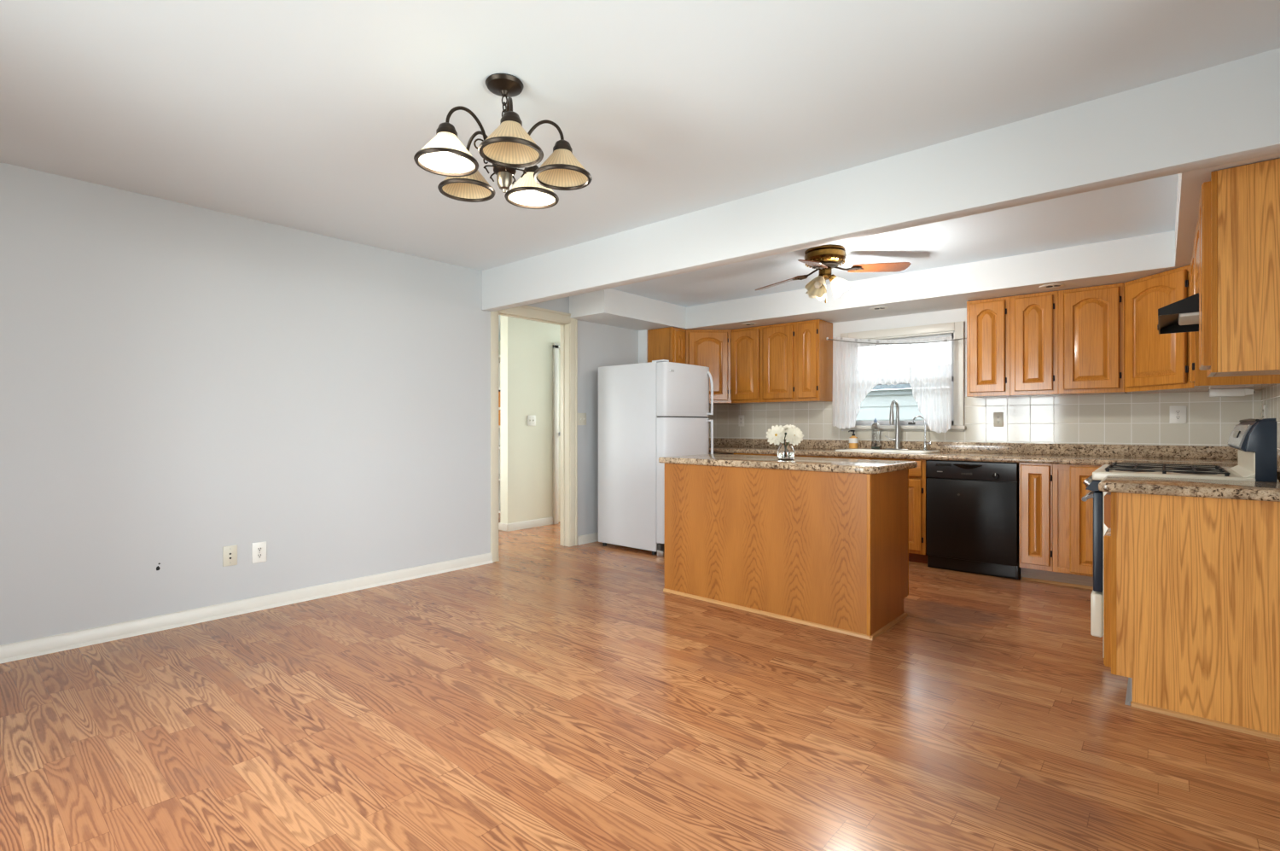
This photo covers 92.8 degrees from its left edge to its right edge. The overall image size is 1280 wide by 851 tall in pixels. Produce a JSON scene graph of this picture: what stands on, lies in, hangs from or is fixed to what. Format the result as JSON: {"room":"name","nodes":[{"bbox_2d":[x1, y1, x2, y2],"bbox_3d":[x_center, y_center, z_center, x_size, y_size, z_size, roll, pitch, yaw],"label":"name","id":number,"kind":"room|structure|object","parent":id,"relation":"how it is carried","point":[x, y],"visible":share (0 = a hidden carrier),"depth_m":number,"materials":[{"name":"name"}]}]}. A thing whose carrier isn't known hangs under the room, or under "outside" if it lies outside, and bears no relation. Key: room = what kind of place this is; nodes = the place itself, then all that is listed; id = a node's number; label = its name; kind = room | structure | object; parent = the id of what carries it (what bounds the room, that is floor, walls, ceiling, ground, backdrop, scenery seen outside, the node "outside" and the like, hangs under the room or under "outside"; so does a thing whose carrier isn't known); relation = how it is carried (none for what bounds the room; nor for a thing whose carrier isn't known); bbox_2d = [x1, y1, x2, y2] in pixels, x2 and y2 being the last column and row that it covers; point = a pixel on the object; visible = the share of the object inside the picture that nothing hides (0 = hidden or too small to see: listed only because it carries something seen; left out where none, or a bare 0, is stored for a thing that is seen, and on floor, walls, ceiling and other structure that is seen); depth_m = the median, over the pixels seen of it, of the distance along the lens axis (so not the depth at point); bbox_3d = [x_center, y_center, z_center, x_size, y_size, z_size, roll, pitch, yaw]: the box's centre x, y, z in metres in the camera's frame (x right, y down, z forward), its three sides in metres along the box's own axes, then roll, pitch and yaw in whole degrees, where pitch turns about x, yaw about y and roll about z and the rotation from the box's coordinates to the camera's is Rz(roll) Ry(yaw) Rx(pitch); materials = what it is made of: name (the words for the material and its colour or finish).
{"room":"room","nodes":[
{"label":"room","id":0,"kind":"room"},
{"bbox_2d":[0,162,638,645],"bbox_3d":[-1.388,-0.065,5.044,0.100,2.430,8.150,0,0,41],"label":"wall","id":1,"kind":"structure","parent":0,"point":[181,383],"depth_m":3.63,"materials":[{"name":"paint"}]},
{"bbox_2d":[222,544,237,566],"bbox_3d":[-2.480,0.788,3.687,0.011,0.122,0.074,0,0,41],"label":"cable jack plate","id":2,"kind":"object","parent":1,"relation":"attached to","point":[229,553],"visible":1,"depth_m":3.69,"materials":[{"name":"beige plastic"}]},
{"bbox_2d":[0,552,493,663],"bbox_3d":[-2.618,1.109,3.514,0.026,0.082,4.225,0,0,41],"label":"baseboard","id":3,"kind":"structure","parent":1,"relation":"attached to","point":[26,648],"depth_m":3.61,"materials":[{"name":"paint"}]},
{"bbox_2d":[251,541,266,563],"bbox_3d":[-2.381,0.792,3.809,0.021,0.126,0.080,0,0,41],"label":"electrical outlet","id":4,"kind":"object","parent":1,"relation":"attached to","point":[258,549],"visible":1,"depth_m":3.80,"materials":[{"name":"white plastic"}]},
{"bbox_2d":[490,305,577,562],"bbox_3d":[-0.971,0.044,5.523,0.141,2.212,0.979,0,0,41],"label":"door frame","id":5,"kind":"structure","parent":1,"relation":"in","point":[568,326],"depth_m":5.79,"materials":[{"name":"paint"}]},
{"bbox_2d":[577,413,586,424],"bbox_3d":[-0.560,-0.062,5.918,0.020,0.118,0.118,0,0,41],"label":"light switch","id":6,"kind":"object","parent":1,"relation":"attached to","point":[581,416],"visible":1,"depth_m":5.92,"materials":[{"name":"beige plastic"}]},
{"bbox_2d":[577,532,598,545],"bbox_3d":[-0.304,1.109,6.212,0.026,0.082,0.905,0,0,41],"label":"baseboard","id":7,"kind":"structure","parent":1,"relation":"attached to","point":[585,538],"depth_m":5.96,"materials":[{"name":"paint"}]},
{"bbox_2d":[569,288,685,330],"bbox_3d":[-0.096,-1.145,6.119,0.463,0.250,1.237,0,0,41],"label":"soffit","id":8,"kind":"structure","parent":1,"relation":"attached to","point":[608,306],"depth_m":5.81,"materials":[{"name":"paint"}]},
{"bbox_2d":[638,329,647,363],"bbox_3d":[0.316,0.015,6.863,0.120,2.270,0.890,0,0,41],"label":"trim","id":9,"kind":"structure","parent":1,"relation":"attached to","point":[642,334],"depth_m":6.52,"materials":[{"name":"paint"}]},
{"bbox_2d":[647,326,685,363],"bbox_3d":[0.289,-0.813,6.466,0.346,0.406,0.231,0,0,41],"label":"upper cabinet","id":10,"kind":"object","parent":1,"relation":"attached to","point":[664,343],"visible":0.88,"depth_m":6.37,"materials":[{"name":"brown wood"}]},
{"bbox_2d":[741,322,757,325],"bbox_3d":[1.103,-1.017,6.129,0.156,0.006,0.156,0,0,41],"label":"recessed light","id":11,"kind":"object","parent":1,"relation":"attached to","point":[746,323],"visible":1,"depth_m":6.11,"materials":[{"name":"white plastic"}]},
{"bbox_2d":[869,306,888,310],"bbox_3d":[2.074,-1.017,5.296,0.156,0.006,0.156,0,0,41],"label":"recessed light","id":12,"kind":"object","parent":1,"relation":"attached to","point":[876,308],"visible":1,"depth_m":5.29,"materials":[{"name":"white plastic"}]},
{"bbox_2d":[481,47,1279,311],"bbox_3d":[0.541,-1.167,3.531,4.800,0.425,0.105,0,0,41],"label":"ceiling beam","id":13,"kind":"structure","parent":1,"relation":"attached to","point":[1226,113],"depth_m":2.71,"materials":[{"name":"paint"}]},
{"bbox_2d":[1039,283,1064,288],"bbox_3d":[3.010,-1.017,4.454,0.156,0.006,0.156,0,0,41],"label":"recessed light","id":14,"kind":"object","parent":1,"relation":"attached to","point":[1054,285],"visible":1,"depth_m":4.44,"materials":[{"name":"white plastic"}]},
{"bbox_2d":[498,354,500,512],"bbox_3d":[-1.977,0.110,8.428,1.200,2.080,0.480,0,0,41],"label":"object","id":15,"kind":"object","parent":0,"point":[499,354],"visible":0.02,"depth_m":8.75,"materials":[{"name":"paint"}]},
{"bbox_2d":[498,391,500,407],"bbox_3d":[-2.031,-0.341,8.366,1.000,0.200,0.375,0,0,41],"label":"wooden crate","id":16,"kind":"object","parent":15,"relation":"on","point":[498,392],"visible":0.02,"depth_m":7.95,"materials":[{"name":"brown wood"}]},
{"bbox_2d":[498,409,500,424],"bbox_3d":[-2.031,-0.101,8.366,1.000,0.200,0.375,0,0,41],"label":"wooden crate","id":17,"kind":"object","parent":15,"relation":"on","point":[499,410],"visible":0.02,"depth_m":7.95,"materials":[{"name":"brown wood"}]},
{"bbox_2d":[498,341,560,354],"bbox_3d":[-2.030,-0.065,7.867,2.250,2.430,4.700,0,0,41],"label":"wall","id":18,"kind":"structure","parent":0,"point":[498,341],"depth_m":9.04,"materials":[{"name":"paint"}]},
{"bbox_2d":[500,314,560,523],"bbox_3d":[-0.543,-0.050,7.774,0.130,2.400,2.905,0,0,41],"label":"wall","id":19,"kind":"structure","parent":0,"point":[526,346],"depth_m":6.82,"materials":[{"name":"paint"}]},
{"bbox_2d":[498,517,552,531],"bbox_3d":[-1.286,1.108,6.904,0.158,0.084,0.653,0,0,41],"label":"baseboard","id":20,"kind":"structure","parent":19,"relation":"attached to","point":[549,520],"depth_m":6.79,"materials":[{"name":"paint"}]},
{"bbox_2d":[527,415,535,425],"bbox_3d":[-1.220,-0.055,6.869,0.020,0.118,0.118,0,0,41],"label":"light switch","id":21,"kind":"object","parent":19,"relation":"attached to","point":[531,419],"visible":1,"depth_m":6.87,"materials":[{"name":"white plastic"}]},
{"bbox_2d":[552,342,560,523],"bbox_3d":[-0.737,0.092,7.417,0.131,2.115,0.830,0,0,41],"label":"door","id":22,"kind":"structure","parent":19,"relation":"in","point":[556,346],"depth_m":7.12,"materials":[{"name":"paint"}]},
{"bbox_2d":[0,512,1279,850],"bbox_3d":[-0.776,1.210,4.453,8.400,0.120,8.250,0,0,41],"label":"floor","id":23,"kind":"structure","parent":0,"point":[547,695],"depth_m":2.31,"materials":[{"name":"brown wood"}]},
{"bbox_2d":[598,359,713,556],"bbox_3d":[0.158,0.286,5.822,0.886,1.728,0.700,0,0,41],"label":"refrigerator","id":24,"kind":"object","parent":23,"relation":"on","point":[648,412],"visible":0.7,"depth_m":5.56,"materials":[{"name":"white metal"}]},
{"bbox_2d":[733,453,825,457],"bbox_3d":[1.490,0.713,6.020,0.960,0.875,0.621,0,0,41],"label":"base cabinet","id":25,"kind":"object","parent":23,"relation":"on","point":[734,453],"visible":0.04,"depth_m":5.83,"materials":[{"name":"brown wood"}]},
{"bbox_2d":[709,437,1279,479],"bbox_3d":[1.964,0.210,5.098,4.660,0.130,1.406,0,0,41],"label":"countertop","id":26,"kind":"structure","parent":25,"relation":"on","point":[1079,454],"depth_m":4.79,"materials":[{"name":"stone"}]},
{"bbox_2d":[835,448,940,453],"bbox_3d":[2.206,0.311,5.449,0.790,0.186,0.455,0,0,41],"label":"sink","id":27,"kind":"object","parent":26,"relation":"in","point":[861,450],"visible":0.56,"depth_m":5.38,"materials":[{"name":"ceramic"}]},
{"bbox_2d":[848,430,858,448],"bbox_3d":[2.039,0.131,5.820,0.084,0.176,0.084,0,0,-4],"label":"soap bottle","id":28,"kind":"object","parent":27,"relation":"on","point":[853,440],"visible":0.99,"depth_m":5.79,"materials":[{"name":"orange plastic"}]},
{"bbox_2d":[871,418,879,448],"bbox_3d":[2.197,0.075,5.684,0.080,0.288,0.080,0,0,41],"label":"dish soap bottle","id":29,"kind":"object","parent":27,"relation":"on","point":[875,427],"visible":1,"depth_m":5.65,"materials":[{"name":"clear plastic"}]},
{"bbox_2d":[884,400,909,449],"bbox_3d":[2.314,-0.006,5.520,0.208,0.450,0.148,0,0,41],"label":"kitchen faucet","id":30,"kind":"object","parent":26,"relation":"on","point":[897,439],"visible":1,"depth_m":5.53,"materials":[{"name":"metal"}]},
{"bbox_2d":[912,415,931,450],"bbox_3d":[2.504,0.065,5.412,0.159,0.309,0.040,0,0,33],"label":"tap","id":31,"kind":"object","parent":26,"relation":"on","point":[925,443],"visible":1,"depth_m":5.39,"materials":[{"name":"silver metal"}]},
{"bbox_2d":[663,463,908,639],"bbox_3d":[0.923,0.706,3.990,1.452,0.887,0.670,0,0,42],"label":"kitchen island","id":32,"kind":"object","parent":23,"relation":"on","point":[827,550],"visible":0.88,"depth_m":3.61,"materials":[{"name":"brown wood"}]},
{"bbox_2d":[658,453,917,473],"bbox_3d":[0.916,0.240,3.999,1.517,0.041,0.686,0,0,42],"label":"island countertop","id":33,"kind":"structure","parent":32,"relation":"on","point":[840,465],"depth_m":3.74,"materials":[{"name":"stone"}]},
{"bbox_2d":[776,442,794,459],"bbox_3d":[0.942,0.168,3.935,0.114,0.104,0.114,0,0,41],"label":"glass vase","id":34,"kind":"object","parent":33,"relation":"on","point":[785,451],"visible":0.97,"depth_m":3.89,"materials":[{"name":"clear glass"}]},
{"bbox_2d":[766,424,786,445],"bbox_3d":[0.881,0.101,3.930,0.142,0.210,0.068,0,0,22],"label":"daisy","id":35,"kind":"object","parent":34,"relation":"in","point":[776,435],"visible":0.95,"depth_m":3.92,"materials":[{"name":"white plant"}]},
{"bbox_2d":[783,424,795,443],"bbox_3d":[0.970,0.099,3.946,0.125,0.215,0.110,0,0,41],"label":"daisy","id":36,"kind":"object","parent":34,"relation":"in","point":[786,427],"visible":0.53,"depth_m":3.95,"materials":[{"name":"white plant"}]},
{"bbox_2d":[784,425,803,445],"bbox_3d":[0.970,0.105,3.884,0.131,0.202,0.082,0,0,31],"label":"daisy","id":37,"kind":"object","parent":34,"relation":"in","point":[794,435],"visible":0.91,"depth_m":3.87,"materials":[{"name":"white plant"}]},
{"bbox_2d":[825,455,928,563],"bbox_3d":[2.178,0.713,5.430,0.853,0.875,0.621,0,0,41],"label":"base cabinet","id":38,"kind":"object","parent":23,"relation":"on","point":[917,479],"visible":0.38,"depth_m":4.96,"materials":[{"name":"brown wood"}]},
{"bbox_2d":[908,561,927,565],"bbox_3d":[1.669,1.141,5.568,1.800,0.017,0.015,0,0,41],"label":"trim","id":39,"kind":"structure","parent":23,"relation":"on","point":[910,562],"depth_m":5.03,"materials":[{"name":"brown wood"}]},
{"bbox_2d":[925,459,1020,579],"bbox_3d":[2.730,0.714,4.917,0.634,0.864,0.612,0,0,41],"label":"dishwasher","id":40,"kind":"object","parent":23,"relation":"on","point":[973,506],"visible":1,"depth_m":4.69,"materials":[{"name":"black plastic"}]},
{"bbox_2d":[1018,462,1053,581],"bbox_3d":[3.072,0.713,4.663,0.205,0.875,0.621,0,0,41],"label":"base cabinet","id":41,"kind":"object","parent":23,"relation":"on","point":[1035,480],"visible":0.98,"depth_m":4.43,"materials":[{"name":"brown wood"}]},
{"bbox_2d":[1021,576,1093,589],"bbox_3d":[3.084,1.141,4.353,0.610,0.017,0.015,0,0,41],"label":"trim","id":42,"kind":"structure","parent":23,"relation":"on","point":[1022,578],"depth_m":4.40,"materials":[{"name":"brown wood"}]},
{"bbox_2d":[1052,463,1102,586],"bbox_3d":[3.313,0.713,4.456,0.430,0.875,0.621,0,0,41],"label":"base cabinet","id":43,"kind":"object","parent":23,"relation":"on","point":[1072,516],"visible":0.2,"depth_m":4.30,"materials":[{"name":"brown wood"}]},
{"bbox_2d":[1081,418,1279,637],"bbox_3d":[2.663,0.559,3.054,0.675,1.182,0.764,0,0,41],"label":"gas range","id":44,"kind":"object","parent":23,"relation":"on","point":[1255,440],"visible":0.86,"depth_m":2.91,"materials":[{"name":"metal"}]},
{"bbox_2d":[1092,464,1279,482],"bbox_3d":[2.680,0.244,3.040,0.630,0.041,0.760,0,0,41],"label":"cooktop","id":45,"kind":"object","parent":44,"relation":"in","point":[1192,471],"depth_m":2.88,"materials":[{"name":"ceramic"}]},
{"bbox_2d":[1103,492,1279,741],"bbox_3d":[2.349,0.714,2.495,0.698,0.872,0.454,0,0,41],"label":"base cabinet","id":46,"kind":"object","parent":23,"relation":"on","point":[1191,584],"visible":0.96,"depth_m":2.37,"materials":[{"name":"brown wood"}]},
{"bbox_2d":[1098,475,1279,501],"bbox_3d":[2.336,0.212,2.497,0.707,0.130,0.479,0,0,41],"label":"countertop","id":47,"kind":"structure","parent":46,"relation":"on","point":[1244,490],"depth_m":2.42,"materials":[{"name":"stone"}]},
{"bbox_2d":[0,0,1279,271],"bbox_3d":[-2.084,-1.340,2.927,8.400,0.120,4.230,0,0,41],"label":"ceiling","id":48,"kind":"structure","parent":0,"point":[313,116],"depth_m":2.29,"materials":[{"name":"paint"}]},
{"bbox_2d":[413,72,592,209],"bbox_3d":[-0.486,-1.075,2.279,0.611,0.410,0.631,0,0,0],"label":"chandelier","id":49,"kind":"object","parent":48,"relation":"hanging from","point":[509,148],"visible":1,"depth_m":2.23,"materials":[{"name":"beige glass"}]},
{"bbox_2d":[709,308,966,453],"bbox_3d":[2.503,-0.065,5.665,5.000,2.430,0.140,0,0,41],"label":"wall","id":50,"kind":"structure","parent":0,"point":[956,315],"depth_m":5.61,"materials":[{"name":"paint"}]},
{"bbox_2d":[685,329,738,404],"bbox_3d":[0.706,-0.626,6.684,0.694,0.779,0.636,0,0,41],"label":"upper cabinet","id":51,"kind":"object","parent":50,"relation":"attached to","point":[711,348],"visible":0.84,"depth_m":6.44,"materials":[{"name":"brown wood"}]},
{"bbox_2d":[730,321,802,403],"bbox_3d":[1.341,-0.626,6.333,0.740,0.779,0.342,0,0,41],"label":"upper cabinet","id":52,"kind":"object","parent":50,"relation":"attached to","point":[763,357],"visible":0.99,"depth_m":6.18,"materials":[{"name":"brown wood"}]},
{"bbox_2d":[795,319,832,401],"bbox_3d":[1.716,-0.626,6.012,0.246,0.779,0.342,0,0,41],"label":"upper cabinet","id":53,"kind":"object","parent":50,"relation":"attached to","point":[813,351],"visible":1,"depth_m":5.90,"materials":[{"name":"brown wood"}]},
{"bbox_2d":[826,337,966,343],"bbox_3d":[2.310,-0.793,5.538,1.271,0.136,0.028,0,0,41],"label":"curtain rod","id":54,"kind":"object","parent":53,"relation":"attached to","point":[827,337],"visible":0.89,"depth_m":5.51,"materials":[{"name":"metal"}]},
{"bbox_2d":[832,336,952,433],"bbox_3d":[2.266,-0.399,5.558,1.050,0.933,0.044,0,0,41],"label":"lace curtain","id":55,"kind":"object","parent":54,"relation":"hanging from","point":[858,368],"visible":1,"depth_m":5.52,"materials":[{"name":"white fabric"}]},
{"bbox_2d":[840,320,965,431],"bbox_3d":[2.440,-0.425,5.687,1.115,0.960,0.190,0,0,41],"label":"window","id":56,"kind":"structure","parent":50,"relation":"in","point":[956,329],"depth_m":5.44,"materials":[{"name":"paint"}]},
{"bbox_2d":[684,230,1188,329],"bbox_3d":[2.167,-1.145,5.427,4.800,0.250,0.660,0,0,41],"label":"soffit","id":57,"kind":"structure","parent":50,"relation":"attached to","point":[1125,259],"depth_m":4.78,"materials":[{"name":"paint"}]},
{"bbox_2d":[707,389,1261,446],"bbox_3d":[2.425,-0.025,5.635,4.680,0.450,0.008,0,0,41],"label":"wall tile","id":58,"kind":"structure","parent":50,"relation":"attached to","point":[1128,418],"depth_m":4.83,"materials":[{"name":"beige tile"}]},
{"bbox_2d":[738,414,744,425],"bbox_3d":[1.124,-0.053,6.745,0.072,0.122,0.021,0,0,41],"label":"electrical outlet","id":59,"kind":"object","parent":58,"relation":"attached to","point":[741,417],"visible":1,"depth_m":6.74,"materials":[{"name":"white plastic"}]},
{"bbox_2d":[993,412,1003,426],"bbox_3d":[3.014,-0.050,5.124,0.072,0.122,0.021,0,0,41],"label":"electrical outlet","id":60,"kind":"object","parent":58,"relation":"attached to","point":[997,416],"visible":1,"depth_m":5.12,"materials":[{"name":"beige plastic"}]},
{"bbox_2d":[1169,405,1186,423],"bbox_3d":[3.873,-0.078,4.387,0.092,0.128,0.021,0,0,41],"label":"electrical outlet","id":61,"kind":"object","parent":58,"relation":"attached to","point":[1178,413],"visible":1,"depth_m":4.38,"materials":[{"name":"white plastic"}]},
{"bbox_2d":[966,296,1016,397],"bbox_3d":[2.891,-0.626,5.003,0.307,0.779,0.342,0,0,41],"label":"upper cabinet","id":62,"kind":"object","parent":50,"relation":"attached to","point":[988,320],"visible":0.99,"depth_m":4.87,"materials":[{"name":"brown wood"}]},
{"bbox_2d":[1010,290,1062,396],"bbox_3d":[3.126,-0.626,4.802,0.311,0.779,0.342,0,0,41],"label":"upper cabinet","id":63,"kind":"object","parent":50,"relation":"attached to","point":[1033,317],"visible":0.98,"depth_m":4.67,"materials":[{"name":"brown wood"}]},
{"bbox_2d":[1058,282,1126,395],"bbox_3d":[3.393,-0.626,4.572,0.391,0.779,0.342,0,0,41],"label":"upper cabinet","id":64,"kind":"object","parent":50,"relation":"attached to","point":[1091,319],"visible":0.99,"depth_m":4.44,"materials":[{"name":"brown wood"}]},
{"bbox_2d":[1124,264,1274,393],"bbox_3d":[3.697,-0.626,4.082,0.708,0.779,0.691,0,0,41],"label":"upper cabinet","id":65,"kind":"object","parent":50,"relation":"attached to","point":[1154,363],"visible":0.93,"depth_m":4.08,"materials":[{"name":"brown wood"}]},
{"bbox_2d":[1209,388,1254,396],"bbox_3d":[3.814,-0.211,3.929,0.210,0.049,0.080,0,0,41],"label":"light","id":66,"kind":"object","parent":65,"relation":"attached to","point":[1228,392],"visible":1,"depth_m":3.90,"materials":[{"name":"white plastic"}]},
{"bbox_2d":[498,173,1178,341],"bbox_3d":[0.635,-1.325,6.098,8.400,0.150,3.915,0,0,41],"label":"ceiling","id":67,"kind":"structure","parent":0,"point":[1149,206],"depth_m":4.11,"materials":[{"name":"paint"}]},
{"bbox_2d":[755,244,911,302],"bbox_3d":[1.220,-1.059,4.353,1.076,0.382,1.098,0,0,41],"label":"ceiling fan","id":68,"kind":"object","parent":67,"relation":"hanging from","point":[823,258],"visible":1,"depth_m":4.31,"materials":[{"name":"brown wood"}]},
{"bbox_2d":[1175,152,1279,266],"bbox_3d":[2.914,-1.145,2.958,0.452,0.250,2.115,0,0,41],"label":"trim","id":69,"kind":"structure","parent":67,"relation":"attached to","point":[1189,183],"depth_m":2.83,"materials":[{"name":"paint"}]},
{"bbox_3d":[1.975,-0.065,1.409,0.140,2.430,7.010,0,0,41],"label":"wall","id":70,"kind":"structure","parent":0,"visible":0},
{"bbox_2d":[1157,292,1198,334],"bbox_3d":[2.822,-0.548,2.922,0.521,0.110,0.761,0,0,41],"label":"range hood","id":71,"kind":"object","parent":70,"relation":"attached to","point":[1182,316],"visible":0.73,"depth_m":2.82,"materials":[{"name":"black plastic"}]},
{"bbox_2d":[1190,215,1198,296],"bbox_3d":[3.040,-0.810,3.061,0.376,0.411,1.284,0,0,41],"label":"upper cabinet","id":72,"kind":"object","parent":70,"relation":"attached to","point":[1195,257],"visible":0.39,"depth_m":3.13,"materials":[{"name":"brown wood"}]},
{"bbox_2d":[1189,264,1279,387],"bbox_3d":[3.529,-0.626,3.630,0.376,0.779,0.204,0,0,41],"label":"upper cabinet","id":73,"kind":"object","parent":70,"relation":"attached to","point":[1199,377],"visible":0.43,"depth_m":3.62,"materials":[{"name":"brown wood"}]},
{"bbox_2d":[1198,157,1279,377],"bbox_3d":[2.517,-0.614,2.449,0.390,0.804,0.314,0,0,41],"label":"upper cabinet","id":74,"kind":"object","parent":70,"relation":"attached to","point":[1239,206],"visible":1,"depth_m":2.38,"materials":[{"name":"brown wood"}]},
{"bbox_2d":[1261,383,1279,451],"bbox_3d":[3.332,-0.150,3.105,0.008,0.800,2.652,0,0,41],"label":"wall tile","id":75,"kind":"structure","parent":70,"relation":"attached to","point":[1270,396],"depth_m":3.64,"materials":[{"name":"beige tile"}]},
{"bbox_2d":[1262,404,1266,418],"bbox_3d":[4.041,-0.075,3.938,0.021,0.116,0.072,0,0,41],"label":"electrical outlet","id":76,"kind":"object","parent":75,"relation":"attached to","point":[1264,405],"visible":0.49,"depth_m":3.92,"materials":[{"name":"white plastic"}]},
{"label":"outside","id":77,"kind":"structure","parent":0,"visible":0},
{"bbox_3d":[-3.255,1.500,2.792,80.000,0.300,120.000,0,0,41],"label":"ground","id":78,"kind":"structure","parent":77,"visible":0},
{"bbox_2d":[856,383,924,420],"bbox_3d":[6.114,0.150,9.874,10.400,2.800,4.050,0,0,41],"label":"neighbouring house","id":79,"kind":"structure","parent":78,"relation":"on","point":[876,404],"depth_m":9.34,"materials":[{"name":"blue"}]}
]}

